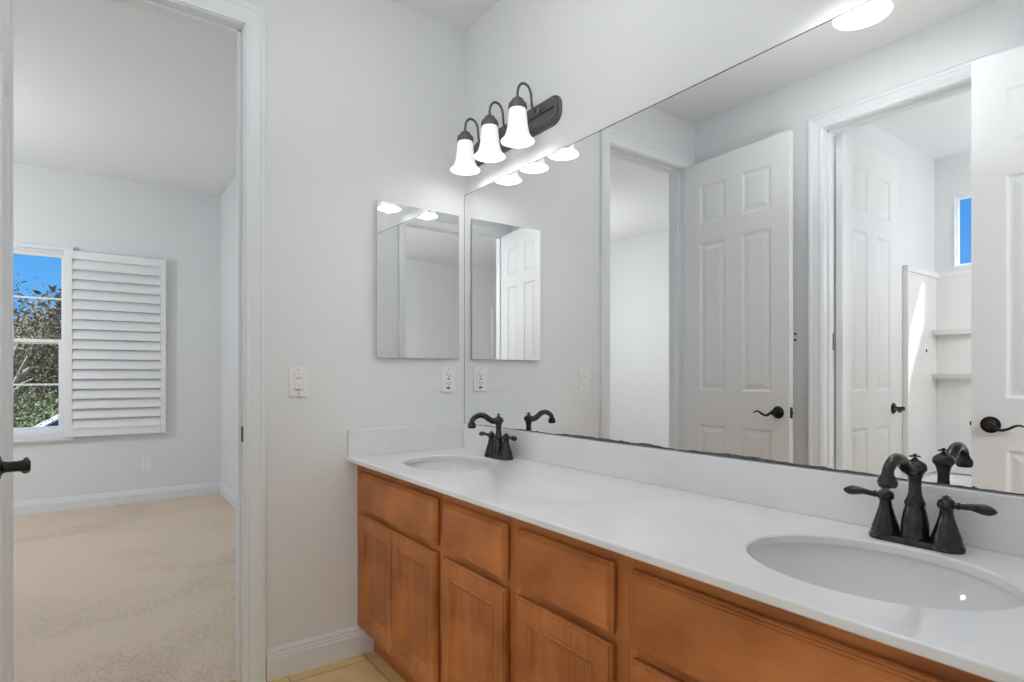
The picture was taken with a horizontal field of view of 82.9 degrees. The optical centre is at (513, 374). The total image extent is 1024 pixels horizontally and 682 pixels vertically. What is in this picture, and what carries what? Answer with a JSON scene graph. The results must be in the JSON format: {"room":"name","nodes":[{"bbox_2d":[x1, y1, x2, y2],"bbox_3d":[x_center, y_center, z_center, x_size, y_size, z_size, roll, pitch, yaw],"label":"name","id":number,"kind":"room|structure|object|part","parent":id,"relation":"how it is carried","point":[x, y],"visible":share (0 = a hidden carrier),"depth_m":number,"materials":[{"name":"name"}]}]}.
{"room":"bathroom","nodes":[
{"label":"bathroom","id":0,"kind":"room"},
{"bbox_2d":[13,163,220,501],"bbox_3d":[-4.383,-0.336,4.561,3.942,2.970,0.150,0,0,-36],"label":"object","id":1,"kind":"structure","parent":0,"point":[53,207],"depth_m":5.26,"materials":[{"name":"white paint"}]},
{"bbox_2d":[13,242,77,444],"bbox_3d":[-4.319,-0.256,4.554,1.437,1.653,0.155,0,0,-36],"label":"window","id":2,"kind":"structure","parent":1,"relation":"attached to","point":[43,434],"depth_m":4.84,"materials":[{"name":"white plastic"}]},
{"bbox_3d":[-4.360,-0.639,4.590,1.278,0.766,0.026,0,0,-36],"label":"sash","id":3,"kind":"part","parent":2,"relation":"part of","materials":[{"name":"white plastic"}]},
{"bbox_3d":[-4.342,0.087,4.566,1.278,0.766,0.026,0,0,-36],"label":"sash","id":4,"kind":"part","parent":2,"relation":"part of","materials":[{"name":"white plastic"}]},
{"bbox_3d":[-4.296,0.550,4.503,1.414,0.041,0.045,0,0,-36],"label":"sill","id":5,"kind":"part","parent":2,"relation":"part of","materials":[{"name":"white wood"}]},
{"bbox_2d":[62,250,166,436],"bbox_3d":[-3.470,-0.259,5.069,0.756,1.572,0.048,0,0,-36],"label":"plantation shutter","id":6,"kind":"object","parent":1,"relation":"attached to","point":[114,345],"visible":1,"depth_m":5.05,"materials":[{"name":"white paint"}]},
{"bbox_3d":[-3.461,-1.010,5.075,0.638,0.068,0.028,0,0,-36],"label":"rail","id":7,"kind":"part","parent":6,"relation":"part of","materials":[{"name":"white wood"}]},
{"bbox_3d":[-3.461,0.491,5.075,0.638,0.072,0.028,0,0,-36],"label":"rail","id":8,"kind":"part","parent":6,"relation":"part of","materials":[{"name":"white wood"}]},
{"bbox_2d":[141,457,149,470],"bbox_3d":[-3.319,0.809,5.235,0.072,0.115,0.007,0,0,-36],"label":"power outlet","id":9,"kind":"object","parent":1,"relation":"attached to","point":[145,462],"visible":1,"depth_m":5.23,"materials":[{"name":"white plastic"}]},
{"bbox_2d":[13,0,235,195],"bbox_3d":[-3.213,-1.770,2.992,3.692,0.100,3.764,0,0,-36],"label":"ceiling","id":10,"kind":"structure","parent":0,"point":[111,89],"depth_m":3.59,"materials":[{"name":"white paint"}]},
{"bbox_2d":[13,494,405,681],"bbox_3d":[-2.452,1.198,2.154,4.240,0.104,6.315,0,0,-36],"label":"floor","id":11,"kind":"structure","parent":0,"point":[139,591],"depth_m":2.96,"materials":[{"name":"beige carpet"}]},
{"bbox_2d":[358,465,442,681],"bbox_3d":[-0.231,0.752,2.242,0.533,0.795,0.721,0,0,-36],"label":"vanity cabinet","id":12,"kind":"object","parent":11,"relation":"on","point":[400,522],"visible":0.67,"depth_m":2.02,"materials":[{"name":"brown wood"}]},
{"bbox_3d":[-0.523,0.786,2.205,0.016,0.453,0.318,0,0,-36],"label":"door","id":13,"kind":"part","parent":12,"relation":"part of","materials":[{"name":"brown wood"}]},
{"bbox_3d":[-0.428,0.464,2.074,0.016,0.148,0.642,0,0,-36],"label":"false drawer","id":14,"kind":"part","parent":12,"relation":"part of","materials":[{"name":"brown wood"}]},
{"bbox_3d":[-0.410,0.547,2.087,0.019,0.040,0.626,0,0,-36],"label":"rail","id":15,"kind":"part","parent":12,"relation":"part of","materials":[{"name":"brown wood"}]},
{"bbox_3d":[-0.410,0.374,2.087,0.019,0.040,0.626,0,0,-36],"label":"rail","id":16,"kind":"part","parent":12,"relation":"part of","materials":[{"name":"brown wood"}]},
{"bbox_3d":[-0.334,0.786,1.944,0.016,0.453,0.320,0,0,-36],"label":"door","id":17,"kind":"part","parent":12,"relation":"part of","materials":[{"name":"brown wood"}]},
{"bbox_2d":[347,423,1023,681],"bbox_3d":[0.202,0.290,1.627,0.563,0.127,2.224,0,0,-36],"label":"countertop","id":18,"kind":"structure","parent":12,"relation":"on","point":[699,517],"depth_m":1.30,"materials":[{"name":"stone"}]},
{"bbox_2d":[406,460,496,470],"bbox_3d":[-0.236,0.429,2.211,0.374,0.149,0.458,0,0,-36],"label":"sink","id":19,"kind":"object","parent":18,"relation":"in","point":[438,465],"visible":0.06,"depth_m":2.39,"materials":[{"name":"white ceramic"}]},
{"bbox_2d":[468,412,516,460],"bbox_3d":[-0.070,0.242,2.326,0.196,0.186,0.196,0,0,7],"label":"faucet","id":20,"kind":"object","parent":18,"relation":"on","point":[498,446],"visible":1,"depth_m":2.31,"materials":[{"name":"black metal"}]},
{"bbox_3d":[-0.120,0.179,2.284,0.133,0.060,0.033,0,0,-36],"label":"spout","id":21,"kind":"part","parent":20,"relation":"part of","materials":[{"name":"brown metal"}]},
{"bbox_3d":[-0.120,0.247,2.404,0.024,0.019,0.070,0,0,-36],"label":"lever","id":22,"kind":"part","parent":20,"relation":"part of","materials":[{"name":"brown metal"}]},
{"bbox_3d":[-0.090,0.282,2.372,0.060,0.098,0.060,0,0,-36],"label":"handle","id":23,"kind":"part","parent":20,"relation":"part of","materials":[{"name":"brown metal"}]},
{"bbox_3d":[-0.059,0.330,2.329,0.054,0.012,0.163,0,0,-36],"label":"plate","id":24,"kind":"part","parent":20,"relation":"part of","materials":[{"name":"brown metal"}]},
{"bbox_3d":[-0.028,0.282,2.287,0.060,0.098,0.060,0,0,-36],"label":"handle","id":25,"kind":"part","parent":20,"relation":"part of","materials":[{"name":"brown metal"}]},
{"bbox_3d":[-0.006,0.247,2.247,0.024,0.019,0.070,0,0,-36],"label":"lever","id":26,"kind":"part","parent":20,"relation":"part of","materials":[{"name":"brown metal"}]},
{"bbox_2d":[748,543,1023,610],"bbox_3d":[0.627,0.429,1.021,0.378,0.149,0.460,0,0,-36],"label":"sink","id":27,"kind":"object","parent":18,"relation":"in","point":[866,573],"visible":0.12,"depth_m":1.15,"materials":[{"name":"white ceramic"}]},
{"bbox_2d":[843,453,997,554],"bbox_3d":[0.785,0.242,1.146,0.196,0.186,0.196,0,0,7],"label":"faucet","id":28,"kind":"object","parent":18,"relation":"on","point":[913,530],"visible":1,"depth_m":1.13,"materials":[{"name":"black metal"}]},
{"bbox_3d":[0.735,0.247,1.225,0.024,0.019,0.070,0,0,-36],"label":"lever","id":29,"kind":"part","parent":28,"relation":"part of","materials":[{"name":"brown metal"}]},
{"bbox_3d":[0.766,0.282,1.192,0.060,0.098,0.060,0,0,-36],"label":"handle","id":30,"kind":"part","parent":28,"relation":"part of","materials":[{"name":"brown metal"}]},
{"bbox_3d":[0.735,0.179,1.105,0.133,0.060,0.033,0,0,-36],"label":"spout","id":31,"kind":"part","parent":28,"relation":"part of","materials":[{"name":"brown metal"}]},
{"bbox_3d":[0.797,0.330,1.150,0.054,0.012,0.163,0,0,-36],"label":"plate","id":32,"kind":"part","parent":28,"relation":"part of","materials":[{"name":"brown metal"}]},
{"bbox_3d":[0.828,0.282,1.107,0.060,0.098,0.060,0,0,-36],"label":"handle","id":33,"kind":"part","parent":28,"relation":"part of","materials":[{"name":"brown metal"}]},
{"bbox_3d":[0.849,0.247,1.068,0.024,0.019,0.070,0,0,-36],"label":"lever","id":34,"kind":"part","parent":28,"relation":"part of","materials":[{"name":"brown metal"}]},
{"bbox_2d":[442,494,515,681],"bbox_3d":[0.093,0.752,1.796,0.533,0.795,0.380,0,0,-36],"label":"vanity cabinet","id":35,"kind":"object","parent":11,"relation":"on","point":[479,559],"visible":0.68,"depth_m":1.62,"materials":[{"name":"brown wood"}]},
{"bbox_3d":[-0.116,0.786,1.644,0.016,0.453,0.335,0,0,-36],"label":"door","id":36,"kind":"part","parent":35,"relation":"part of","materials":[{"name":"brown wood"}]},
{"bbox_3d":[-0.116,0.464,1.644,0.016,0.148,0.335,0,0,-36],"label":"drawer","id":37,"kind":"part","parent":35,"relation":"part of","materials":[{"name":"brown wood"}]},
{"bbox_3d":[-0.098,0.547,1.657,0.019,0.040,0.319,0,0,-36],"label":"rail","id":38,"kind":"part","parent":35,"relation":"part of","materials":[{"name":"brown wood"}]},
{"bbox_3d":[-0.098,0.374,1.657,0.019,0.040,0.319,0,0,-36],"label":"rail","id":39,"kind":"part","parent":35,"relation":"part of","materials":[{"name":"brown wood"}]},
{"bbox_2d":[516,519,629,681],"bbox_3d":[0.320,0.752,1.483,0.533,0.795,0.392,0,0,-36],"label":"vanity cabinet","id":40,"kind":"object","parent":11,"relation":"on","point":[573,595],"visible":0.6,"depth_m":1.31,"materials":[{"name":"brown wood"}]},
{"bbox_3d":[0.108,0.786,1.335,0.016,0.453,0.334,0,0,-36],"label":"door","id":41,"kind":"part","parent":40,"relation":"part of","materials":[{"name":"brown wood"}]},
{"bbox_3d":[0.108,0.464,1.335,0.016,0.148,0.334,0,0,-36],"label":"drawer","id":42,"kind":"part","parent":40,"relation":"part of","materials":[{"name":"brown wood"}]},
{"bbox_3d":[0.126,0.547,1.349,0.019,0.040,0.318,0,0,-36],"label":"rail","id":43,"kind":"part","parent":40,"relation":"part of","materials":[{"name":"brown wood"}]},
{"bbox_3d":[0.126,0.374,1.349,0.019,0.040,0.318,0,0,-36],"label":"rail","id":44,"kind":"part","parent":40,"relation":"part of","materials":[{"name":"brown wood"}]},
{"bbox_2d":[630,558,993,681],"bbox_3d":[0.650,0.752,1.028,0.533,0.795,0.729,0,0,-36],"label":"vanity cabinet","id":45,"kind":"object","parent":11,"relation":"on","point":[683,628],"visible":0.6,"depth_m":0.96,"materials":[{"name":"brown wood"}]},
{"bbox_3d":[0.333,0.789,1.025,0.016,0.447,0.320,0,0,-36],"label":"door","id":46,"kind":"part","parent":45,"relation":"part of","materials":[{"name":"brown wood"}]},
{"bbox_3d":[0.444,0.547,0.910,0.019,0.040,0.633,0,0,-36],"label":"rail","id":47,"kind":"part","parent":45,"relation":"part of","materials":[{"name":"brown wood"}]},
{"bbox_2d":[221,176,235,493],"bbox_3d":[-1.679,-0.336,4.105,0.100,2.970,3.764,0,0,-36],"label":"wall","id":48,"kind":"structure","parent":0,"point":[228,198],"depth_m":5.25,"materials":[{"name":"white paint"}]},
{"bbox_2d":[240,0,465,648],"bbox_3d":[-1.952,-0.336,1.510,4.193,2.970,0.115,0,0,-36],"label":"wall","id":49,"kind":"structure","parent":0,"point":[366,99],"depth_m":2.34,"materials":[{"name":"white paint"}]},
{"bbox_2d":[0,0,30,681],"bbox_3d":[-1.311,-0.070,1.464,0.156,2.428,0.704,0,0,-38],"label":"door","id":50,"kind":"structure","parent":49,"relation":"in","point":[7,466],"depth_m":1.50,"materials":[{"name":"white paint"}]},
{"bbox_3d":[-1.124,0.203,1.306,0.060,0.067,0.151,0,0,-38],"label":"handle","id":51,"kind":"part","parent":50,"relation":"part of","materials":[{"name":"brown metal"}]},
{"bbox_2d":[13,481,235,515],"bbox_3d":[-3.213,1.091,2.992,3.692,0.116,3.764,0,0,-36],"label":"baseboard","id":52,"kind":"structure","parent":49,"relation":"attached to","point":[26,507],"depth_m":5.10,"materials":[{"name":"white wood"}]},
{"bbox_2d":[12,0,265,681],"bbox_3d":[-1.295,-0.107,1.987,0.811,2.513,0.157,0,0,-36],"label":"trim","id":53,"kind":"structure","parent":49,"relation":"attached to","point":[244,22],"depth_m":2.14,"materials":[{"name":"white wood"}]},
{"bbox_3d":[-1.004,0.221,2.148,0.003,0.057,0.034,0,0,-36],"label":"strike plate","id":54,"kind":"part","parent":53,"relation":"part of","materials":[{"name":"brown metal"}]},
{"bbox_2d":[289,367,307,396],"bbox_3d":[-0.831,0.029,2.246,0.072,0.115,0.010,0,0,-36],"label":"light switch","id":55,"kind":"object","parent":49,"relation":"attached to","point":[298,376],"visible":1,"depth_m":2.24,"materials":[{"name":"white plastic"}]},
{"bbox_2d":[266,625,373,681],"bbox_3d":[-1.097,1.091,2.050,1.264,0.116,0.016,0,0,-36],"label":"baseboard","id":56,"kind":"structure","parent":49,"relation":"attached to","point":[291,658],"depth_m":2.28,"materials":[{"name":"white wood"}]},
{"bbox_2d":[377,200,458,358],"bbox_3d":[-0.412,-0.400,2.544,0.400,0.656,0.020,0,0,-36],"label":"medicine cabinet","id":57,"kind":"object","parent":49,"relation":"attached to","point":[418,249],"visible":1,"depth_m":2.53,"materials":[{"name":"silver mirror"}]},
{"bbox_2d":[441,366,454,391],"bbox_3d":[-0.295,0.021,2.636,0.072,0.115,0.008,0,0,-36],"label":"power outlet","id":58,"kind":"object","parent":49,"relation":"attached to","point":[447,373],"visible":1,"depth_m":2.63,"materials":[{"name":"white plastic"}]},
{"bbox_2d":[445,372,451,388],"bbox_3d":[-0.294,0.026,2.634,0.033,0.076,0.004,0,0,-36],"label":"receptacle","id":59,"kind":"object","parent":58,"relation":"attached to","point":[448,375],"depth_m":2.63,"materials":[{"name":"white plastic"}]},
{"bbox_2d":[389,0,498,31],"bbox_3d":[-0.264,-1.645,1.289,1.719,0.100,2.226,0,0,-36],"label":"ceiling","id":60,"kind":"structure","parent":0,"point":[460,14],"depth_m":2.53,"materials":[{"name":"white paint"}]},
{"bbox_2d":[466,0,1021,495],"bbox_3d":[0.479,-0.336,1.829,0.117,2.970,2.456,0,0,-36],"label":"wall","id":61,"kind":"structure","parent":0,"point":[607,62],"depth_m":1.98,"materials":[{"name":"white paint"}]},
{"bbox_2d":[450,82,561,174],"bbox_3d":[-0.072,-0.985,2.333,0.182,0.231,0.610,0,0,-36],"label":"vanity light","id":62,"kind":"object","parent":61,"relation":"attached to","point":[522,126],"visible":1,"depth_m":2.27,"materials":[{"name":"white glass"}]},
{"bbox_3d":[-0.204,-0.932,2.469,0.128,0.126,0.128,0,0,-36],"label":"lamp shade","id":63,"kind":"part","parent":62,"relation":"part of","materials":[{"name":"white glass"}]},
{"bbox_3d":[-0.168,-1.045,2.495,0.099,0.112,0.032,0,0,-36],"label":"arm","id":64,"kind":"part","parent":62,"relation":"part of","materials":[{"name":"brown metal"}]},
{"bbox_3d":[-0.094,-0.932,2.317,0.128,0.126,0.128,0,0,-36],"label":"lamp shade","id":65,"kind":"part","parent":62,"relation":"part of","materials":[{"name":"white glass"}]},
{"bbox_3d":[-0.058,-1.045,2.343,0.099,0.112,0.032,0,0,-36],"label":"arm","id":66,"kind":"part","parent":62,"relation":"part of","materials":[{"name":"brown metal"}]},
{"bbox_3d":[0.017,-0.932,2.165,0.128,0.126,0.128,0,0,-36],"label":"lamp shade","id":67,"kind":"part","parent":62,"relation":"part of","materials":[{"name":"white glass"}]},
{"bbox_3d":[0.052,-1.045,2.191,0.099,0.112,0.032,0,0,-36],"label":"arm","id":68,"kind":"part","parent":62,"relation":"part of","materials":[{"name":"brown metal"}]},
{"bbox_2d":[464,0,1023,495],"bbox_3d":[0.425,-0.303,1.796,0.006,1.054,2.216,0,0,-36],"label":"vanity mirror","id":69,"kind":"object","parent":61,"relation":"attached to","point":[808,252],"visible":0.91,"depth_m":1.43,"materials":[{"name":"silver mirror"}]},
{"bbox_2d":[464,423,1023,556],"bbox_3d":[0.427,0.281,1.778,0.020,0.109,2.204,0,0,-36],"label":"backsplash","id":70,"kind":"structure","parent":61,"relation":"attached to","point":[808,491],"depth_m":1.46,"materials":[{"name":"stone"}]},
{"label":"outside","id":71,"kind":"structure","parent":0,"visible":0},
{"bbox_2d":[13,401,57,427],"bbox_3d":[-25.097,2.249,24.200,65.000,0.100,55.971,0,0,-36],"label":"ground","id":72,"kind":"structure","parent":71,"point":[45,412],"depth_m":31.44,"materials":[{"name":"green plant"}]},
{"bbox_2d":[13,392,58,426],"bbox_3d":[-12.000,1.338,14.651,13.109,1.863,1.160,0,0,-36],"label":"hedge","id":73,"kind":"object","parent":72,"relation":"on","point":[43,398],"visible":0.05,"depth_m":14.53,"materials":[{"name":"green plant"}]},
{"bbox_2d":[13,273,60,426],"bbox_3d":[-7.047,0.342,7.651,2.851,3.730,3.770,0,0,-18],"label":"tree","id":74,"kind":"object","parent":72,"relation":"on","point":[21,371],"visible":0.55,"depth_m":7.68,"materials":[{"name":"green plant"}]},
{"bbox_2d":[13,285,60,420],"bbox_3d":[-14.655,-0.327,17.882,6.988,5.076,5.402,0,0,31],"label":"tree","id":75,"kind":"object","parent":72,"relation":"on","point":[53,289],"visible":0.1,"depth_m":16.66,"materials":[{"name":"green plant"}]},
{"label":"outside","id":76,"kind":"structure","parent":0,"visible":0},
{"bbox_3d":[-13.636,2.189,8.406,63.000,0.019,6.000,0,0,-36],"label":"street","id":77,"kind":"object","parent":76,"visible":0},
{"bbox_2d":[34,414,58,426],"bbox_3d":[-8.178,1.442,11.254,4.380,1.476,1.820,0,0,-36],"label":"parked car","id":78,"kind":"object","parent":77,"relation":"on","point":[52,423],"visible":0.02,"depth_m":10.39,"materials":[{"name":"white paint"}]}
]}

